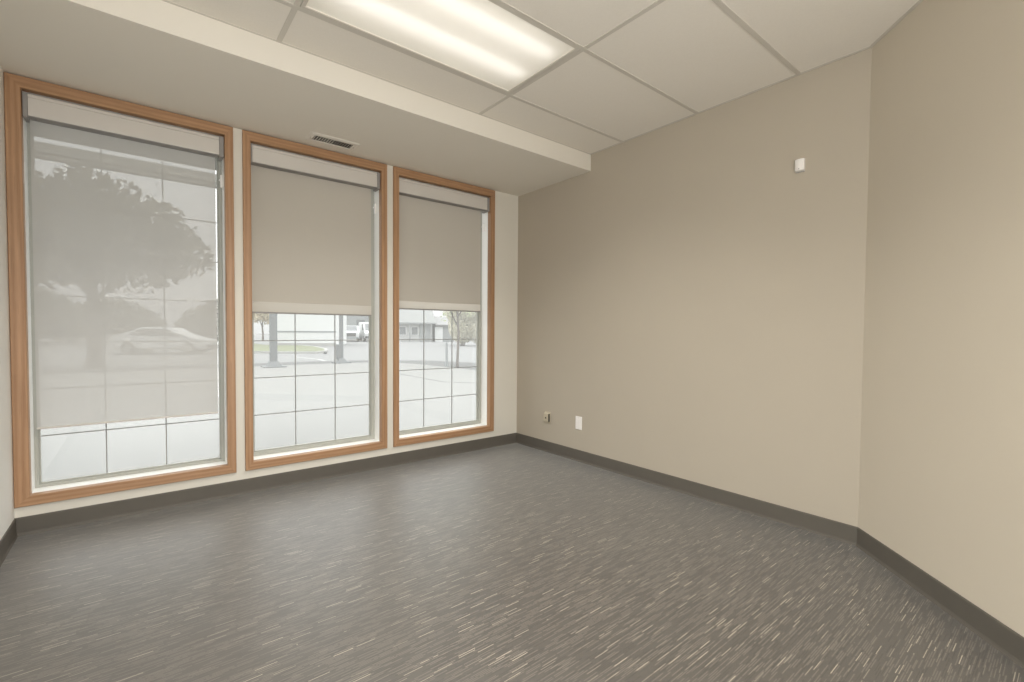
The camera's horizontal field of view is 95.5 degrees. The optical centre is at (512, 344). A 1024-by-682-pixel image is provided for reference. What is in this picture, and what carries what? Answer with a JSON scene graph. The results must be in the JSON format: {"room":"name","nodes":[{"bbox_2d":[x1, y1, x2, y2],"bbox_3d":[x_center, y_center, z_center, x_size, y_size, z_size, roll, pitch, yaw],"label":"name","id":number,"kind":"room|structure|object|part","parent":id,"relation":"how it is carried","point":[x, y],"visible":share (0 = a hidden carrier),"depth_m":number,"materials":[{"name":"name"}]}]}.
{"room":"empty office room","nodes":[
{"label":"empty office room","id":0,"kind":"room"},
{"bbox_2d":[0,66,14,539],"bbox_3d":[-1.206,-0.251,0.498,0.200,2.920,4.800,-1,2,-39],"label":"wall","id":1,"kind":"structure","parent":0,"point":[7,515],"depth_m":2.34,"materials":[{"name":"paint"}]},
{"bbox_2d":[0,518,17,566],"bbox_3d":[-1.195,1.035,0.680,0.012,0.098,4.600,-1,2,-39],"label":"baseboard","id":2,"kind":"structure","parent":1,"relation":"attached to","point":[10,536],"depth_m":2.30,"materials":[{"name":"rubber"}]},
{"bbox_2d":[14,128,517,517],"bbox_3d":[-1.354,-0.342,3.587,3.842,2.920,0.200,-1,2,-39],"label":"wall","id":3,"kind":"structure","parent":0,"point":[506,205],"depth_m":3.76,"materials":[{"name":"white paint"}]},
{"bbox_2d":[3,72,236,507],"bbox_3d":[-2.282,-0.275,2.812,1.020,2.268,0.191,-1,2,-39],"label":"window","id":4,"kind":"structure","parent":3,"relation":"in","point":[29,488],"depth_m":2.59,"materials":[{"name":"brown wood"}]},
{"bbox_3d":[-2.602,-0.266,2.444,0.060,2.268,0.018,-1,2,-39],"label":"casing","id":5,"kind":"part","parent":4,"relation":"part of","materials":[{"name":"brown wood"}]},
{"bbox_3d":[-2.220,-1.376,2.712,1.020,0.060,0.018,-1,2,-39],"label":"casing","id":6,"kind":"part","parent":4,"relation":"part of","materials":[{"name":"brown wood"}]},
{"bbox_2d":[22,92,223,429],"bbox_3d":[-2.259,-0.434,2.789,0.908,1.804,0.093,-1,2,-39],"label":"roller shade","id":7,"kind":"object","parent":4,"relation":"attached to","point":[124,207],"visible":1,"depth_m":2.77,"materials":[{"name":"fabric"}]},
{"bbox_3d":[-2.236,0.833,2.777,1.020,0.055,0.018,-1,2,-39],"label":"casing","id":8,"kind":"part","parent":4,"relation":"part of","materials":[{"name":"brown wood"}]},
{"bbox_2d":[41,182,218,472],"bbox_3d":[-2.327,-0.275,2.875,0.856,2.098,0.008,-1,2,-39],"label":"grille","id":9,"kind":"object","parent":4,"relation":"attached to","point":[179,464],"depth_m":3.01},
{"bbox_3d":[-1.849,-0.279,3.049,0.048,2.268,0.018,-1,2,-39],"label":"casing","id":10,"kind":"part","parent":4,"relation":"part of","materials":[{"name":"brown wood"}]},
{"bbox_2d":[215,158,216,188],"bbox_3d":[-4.910,-1.585,2.032,7.100,0.118,1.895,-1,2,-39],"label":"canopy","id":11,"kind":"object","parent":3,"relation":"attached to","point":[215,158],"visible":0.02,"depth_m":4.67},
{"bbox_2d":[15,433,515,536],"bbox_3d":[-1.297,0.951,3.542,3.442,0.098,0.012,-1,2,-39],"label":"baseboard","id":12,"kind":"structure","parent":3,"relation":"attached to","point":[27,525],"depth_m":3.08,"materials":[{"name":"rubber"}]},
{"bbox_2d":[242,130,386,470],"bbox_3d":[-1.452,-0.289,3.480,1.006,2.268,0.191,-1,2,-39],"label":"window","id":13,"kind":"structure","parent":3,"relation":"in","point":[376,439],"depth_m":3.53,"materials":[{"name":"brown wood"}]},
{"bbox_3d":[-1.771,-0.280,3.112,0.048,2.268,0.018,-1,2,-39],"label":"casing","id":14,"kind":"part","parent":13,"relation":"part of","materials":[{"name":"brown wood"}]},
{"bbox_2d":[254,314,368,444],"bbox_3d":[-1.500,-0.288,3.540,0.834,2.076,0.008,-1,2,-39],"label":"grille","id":15,"kind":"object","parent":13,"relation":"attached to","point":[335,440],"depth_m":3.59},
{"bbox_3d":[-1.498,-0.288,3.537,0.908,2.150,0.044,-1,2,-39],"label":"sash","id":16,"kind":"part","parent":13,"relation":"part of","materials":[{"name":"plastic"}]},
{"bbox_3d":[-1.390,-1.390,3.380,1.006,0.060,0.018,-1,2,-39],"label":"casing","id":17,"kind":"part","parent":13,"relation":"part of","materials":[{"name":"brown wood"}]},
{"bbox_2d":[251,144,379,315],"bbox_3d":[-1.431,-0.784,3.443,0.906,1.130,0.093,-1,2,-39],"label":"roller shade","id":18,"kind":"object","parent":13,"relation":"attached to","point":[311,217],"visible":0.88,"depth_m":3.42,"materials":[{"name":"fabric"}]},
{"bbox_3d":[-1.405,0.820,3.445,1.006,0.055,0.018,-1,2,-39],"label":"casing","id":19,"kind":"part","parent":13,"relation":"part of","materials":[{"name":"brown wood"}]},
{"bbox_3d":[-1.024,-0.292,3.713,0.048,2.268,0.018,-1,2,-39],"label":"casing","id":20,"kind":"part","parent":13,"relation":"part of","materials":[{"name":"brown wood"}]},
{"bbox_2d":[393,166,494,446],"bbox_3d":[-0.622,-0.302,4.147,1.014,2.268,0.191,-1,2,-39],"label":"window","id":21,"kind":"structure","parent":3,"relation":"in","point":[484,422],"depth_m":4.31,"materials":[{"name":"brown wood"}]},
{"bbox_3d":[-0.944,-0.294,3.777,0.048,2.268,0.018,-1,2,-39],"label":"casing","id":22,"kind":"part","parent":21,"relation":"part of","materials":[{"name":"brown wood"}]},
{"bbox_2d":[399,310,476,426],"bbox_3d":[-0.671,-0.302,4.207,0.842,2.076,0.008,-1,2,-39],"label":"grille","id":23,"kind":"object","parent":21,"relation":"attached to","point":[451,424],"depth_m":4.31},
{"bbox_3d":[-0.668,-0.302,4.204,0.916,2.150,0.044,-1,2,-39],"label":"sash","id":24,"kind":"part","parent":21,"relation":"part of","materials":[{"name":"plastic"}]},
{"bbox_2d":[399,178,489,311],"bbox_3d":[-0.601,-0.830,4.110,0.914,1.066,0.093,-1,2,-39],"label":"roller shade","id":25,"kind":"object","parent":21,"relation":"attached to","point":[440,228],"visible":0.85,"depth_m":4.10,"materials":[{"name":"fabric"}]},
{"bbox_3d":[-0.560,-1.403,4.047,1.014,0.060,0.018,-1,2,-39],"label":"casing","id":26,"kind":"part","parent":21,"relation":"part of","materials":[{"name":"brown wood"}]},
{"bbox_3d":[-0.576,0.806,4.112,1.014,0.055,0.018,-1,2,-39],"label":"casing","id":27,"kind":"part","parent":21,"relation":"part of","materials":[{"name":"brown wood"}]},
{"bbox_3d":[-0.192,-0.306,4.382,0.048,2.268,0.018,-1,2,-39],"label":"casing","id":28,"kind":"part","parent":21,"relation":"part of","materials":[{"name":"brown wood"}]},
{"bbox_2d":[0,0,590,195],"bbox_3d":[-0.990,-1.491,3.110,3.442,0.156,0.937,-1,2,-39],"label":"ceiling","id":29,"kind":"structure","parent":0,"point":[157,54],"depth_m":2.56,"materials":[{"name":"paint"}]},
{"bbox_2d":[305,131,359,150],"bbox_3d":[-1.259,-1.413,3.256,0.330,0.013,0.165,-1,2,-39],"label":"ceiling vent","id":30,"kind":"object","parent":29,"relation":"in","point":[312,136],"visible":1,"depth_m":3.24,"materials":[{"name":"metal"}]},
{"bbox_2d":[0,443,1023,681],"bbox_3d":[0.140,1.122,1.758,3.442,0.120,4.600,-1,2,-39],"label":"floor","id":31,"kind":"structure","parent":0,"point":[515,562],"depth_m":1.95,"materials":[{"name":"carpet"}]},
{"bbox_2d":[162,0,922,154],"bbox_3d":[0.452,-1.495,1.317,3.442,0.024,3.663,-1,2,-39],"label":"ceiling","id":32,"kind":"structure","parent":0,"point":[640,67],"depth_m":2.41,"materials":[{"name":"tile"}]},
{"bbox_2d":[300,0,580,93],"bbox_3d":[-0.302,-1.567,2.237,1.204,0.103,0.596,-1,2,-39],"label":"ceiling light","id":33,"kind":"object","parent":32,"relation":"attached to","point":[487,42],"visible":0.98,"depth_m":2.28,"materials":[{"name":"white plastic"}]},
{"bbox_2d":[517,48,871,526],"bbox_3d":[1.042,-0.324,3.514,0.200,2.920,2.917,-1,2,-39],"label":"wall","id":34,"kind":"structure","parent":0,"point":[696,298],"depth_m":2.99,"materials":[{"name":"beige paint"}]},
{"bbox_2d":[544,411,550,423],"bbox_3d":[0.314,0.672,4.256,0.029,0.105,0.072,-1,2,-39],"label":"phone jack","id":35,"kind":"object","parent":34,"relation":"attached to","point":[547,415],"visible":1,"depth_m":4.24,"materials":[{"name":"beige plastic"}]},
{"bbox_2d":[575,416,581,429],"bbox_3d":[0.564,0.672,3.962,0.008,0.112,0.071,-1,2,-39],"label":"wall plate","id":36,"kind":"object","parent":34,"relation":"attached to","point":[578,425],"visible":1,"depth_m":3.96,"materials":[{"name":"white plastic"}]},
{"bbox_2d":[516,433,856,545],"bbox_3d":[0.918,0.967,3.524,0.012,0.098,2.817,-1,2,-39],"label":"baseboard","id":37,"kind":"structure","parent":34,"relation":"attached to","point":[846,533],"depth_m":3.04,"materials":[{"name":"rubber"}]},
{"bbox_2d":[795,158,804,172],"bbox_3d":[1.613,-1.003,2.611,0.023,0.074,0.047,-1,2,-39],"label":"wall sensor","id":38,"kind":"object","parent":34,"relation":"attached to","point":[799,163],"visible":1,"depth_m":2.60,"materials":[{"name":"white plastic"}]},
{"bbox_2d":[858,0,1023,636],"bbox_3d":[1.782,-0.250,1.167,0.283,2.920,2.608,1,2,4],"label":"wall","id":39,"kind":"structure","parent":0,"point":[941,479],"depth_m":1.86,"materials":[{"name":"beige paint"}]},
{"bbox_2d":[856,527,1023,668],"bbox_3d":[1.664,1.041,1.179,0.012,0.098,2.522,1,2,6],"label":"baseboard","id":40,"kind":"structure","parent":39,"relation":"attached to","point":[991,630],"depth_m":1.85,"materials":[{"name":"rubber"}]},
{"label":"outside","id":41,"kind":"structure","parent":0,"visible":0},
{"bbox_2d":[217,334,475,364],"bbox_3d":[-36.108,-0.684,65.492,200.000,0.240,139.800,-1,2,-39],"label":"ground","id":42,"kind":"structure","parent":41,"point":[353,350],"depth_m":27.23,"materials":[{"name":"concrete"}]},
{"bbox_2d":[217,299,217,340],"bbox_3d":[-21.091,-1.488,31.976,4.002,3.638,2.970,-1,2,-39],"label":"round shrub","id":43,"kind":"object","parent":42,"relation":"on","point":[217,299],"visible":0.02,"depth_m":31.83,"materials":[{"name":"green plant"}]},
{"bbox_2d":[41,362,475,481],"bbox_3d":[-12.203,1.123,3.894,100.000,0.120,13.800,-1,2,-39],"label":"pavement","id":44,"kind":"structure","parent":42,"relation":"on","point":[63,456],"depth_m":6.35,"materials":[{"name":"concrete"}]},
{"bbox_2d":[260,314,286,367],"bbox_3d":[-7.901,-1.552,15.341,0.660,4.660,0.660,-1,2,-39],"label":"steel column","id":45,"kind":"structure","parent":44,"relation":"on","point":[273,362],"depth_m":15.29,"materials":[{"name":"grey metal"}]},
{"bbox_3d":[-7.917,0.747,15.408,0.660,0.060,0.660,-1,2,-39],"label":"plate","id":46,"kind":"part","parent":45,"relation":"part of","materials":[{"name":"grey paint"}]},
{"bbox_2d":[331,315,350,363],"bbox_3d":[-6.429,-1.603,17.436,0.560,4.660,0.560,-1,2,-39],"label":"steel column","id":47,"kind":"structure","parent":44,"relation":"on","point":[339,347],"depth_m":17.41,"materials":[{"name":"grey metal"}]},
{"bbox_2d":[402,374,475,382],"bbox_3d":[-1.407,0.896,12.176,5.720,0.004,1.811,1,2,15],"label":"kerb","id":48,"kind":"structure","parent":44,"relation":"on","point":[402,374],"depth_m":11.61,"materials":[{"name":"concrete"}]},
{"bbox_2d":[441,311,474,366],"bbox_3d":[-1.990,-1.990,16.555,3.464,5.721,3.466,-1,2,-39],"label":"young tree","id":49,"kind":"object","parent":44,"relation":"on","point":[450,312],"visible":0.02,"depth_m":16.57,"materials":[{"name":"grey plant"}]},
{"bbox_2d":[254,313,268,339],"bbox_3d":[-28.190,-2.712,52.428,3.488,4.743,2.862,-1,2,-39],"label":"autumn tree","id":50,"kind":"object","parent":42,"relation":"on","point":[257,316],"visible":0.31,"depth_m":52.06,"materials":[{"name":"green plant"}]},
{"bbox_2d":[254,344,323,350],"bbox_3d":[-17.309,0.174,34.459,4.537,0.120,21.290,-1,2,-29],"label":"grass","id":51,"kind":"structure","parent":42,"relation":"on","point":[257,347],"depth_m":29.86,"materials":[{"name":"green plant"}]},
{"bbox_2d":[254,345,326,353],"bbox_3d":[-13.556,0.303,30.800,4.348,0.130,10.832,0,2,-9],"label":"kerb","id":52,"kind":"object","parent":42,"relation":"on","point":[325,349],"visible":0.63,"depth_m":25.63,"materials":[{"name":"concrete"}]},
{"bbox_2d":[277,314,346,345],"bbox_3d":[-17.409,-2.737,40.271,5.700,5.600,8.000,0,2,-13],"label":"building","id":53,"kind":"structure","parent":42,"relation":"on","point":[308,327],"depth_m":37.01,"materials":[{"name":"white"}]},
{"bbox_2d":[217,360,475,369],"bbox_3d":[-15.709,0.995,8.685,100.715,0.009,10.798,-1,2,-32],"label":"gutter","id":54,"kind":"object","parent":42,"relation":"on","point":[468,365],"visible":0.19,"depth_m":18.82,"materials":[{"name":"concrete"}]},
{"bbox_2d":[445,342,447,366],"bbox_3d":[-2.451,0.379,17.317,0.093,0.920,0.098,-1,2,-39],"label":"marker post","id":55,"kind":"object","parent":54,"relation":"on","point":[446,344],"visible":1,"depth_m":17.29,"materials":[{"name":"white paint"}]},
{"bbox_2d":[347,326,358,341],"bbox_3d":[-18.520,-1.219,53.012,1.944,1.795,5.260,0,2,-19],"label":"pickup truck","id":56,"kind":"object","parent":42,"relation":"on","point":[352,331],"visible":0.47,"depth_m":51.08,"materials":[{"name":"white paint"}]},
{"bbox_2d":[347,316,368,338],"bbox_3d":[-26.185,-4.079,70.394,12.800,6.400,7.000,0,2,-19],"label":"building","id":57,"kind":"structure","parent":42,"relation":"on","point":[351,320],"depth_m":68.33,"materials":[{"name":"white"}]},
{"bbox_2d":[359,322,368,340],"bbox_3d":[-16.740,-1.481,54.716,1.994,2.245,5.020,0,2,-26],"label":"delivery van","id":58,"kind":"object","parent":42,"relation":"on","point":[363,326],"visible":0.53,"depth_m":53.10,"materials":[{"name":"white paint"}]},
{"bbox_2d":[399,309,435,341],"bbox_3d":[-11.950,-2.397,55.598,4.600,4.100,7.100,0,2,-18],"label":"house","id":59,"kind":"structure","parent":42,"relation":"on","point":[410,321],"depth_m":52.92,"materials":[{"name":"white"}]},
{"bbox_3d":[-12.365,-1.504,52.353,0.680,0.860,0.025,0,2,-18],"label":"pane","id":60,"kind":"part","parent":59,"relation":"part of","materials":[{"name":"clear glass"}]},
{"bbox_3d":[-11.097,-1.507,52.756,0.680,0.860,0.025,0,2,-18],"label":"pane","id":61,"kind":"part","parent":59,"relation":"part of","materials":[{"name":"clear glass"}]},
{"bbox_2d":[432,316,455,341],"bbox_3d":[-8.475,-1.849,56.522,2.550,3.000,5.200,0,2,-18],"label":"garage","id":62,"kind":"structure","parent":42,"relation":"on","point":[440,330],"depth_m":54.42,"materials":[{"name":"white"}]},
{"bbox_3d":[-8.587,-1.141,54.157,0.900,1.720,0.120,0,2,-18],"label":"door","id":63,"kind":"part","parent":62,"relation":"part of","materials":[{"name":"white"}]},
{"bbox_2d":[444,311,475,345],"bbox_3d":[-3.844,-2.254,41.002,4.358,4.875,3.502,1,2,26],"label":"tree","id":64,"kind":"object","parent":42,"relation":"on","point":[467,325],"visible":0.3,"depth_m":40.28,"materials":[{"name":"green plant"}]}
]}

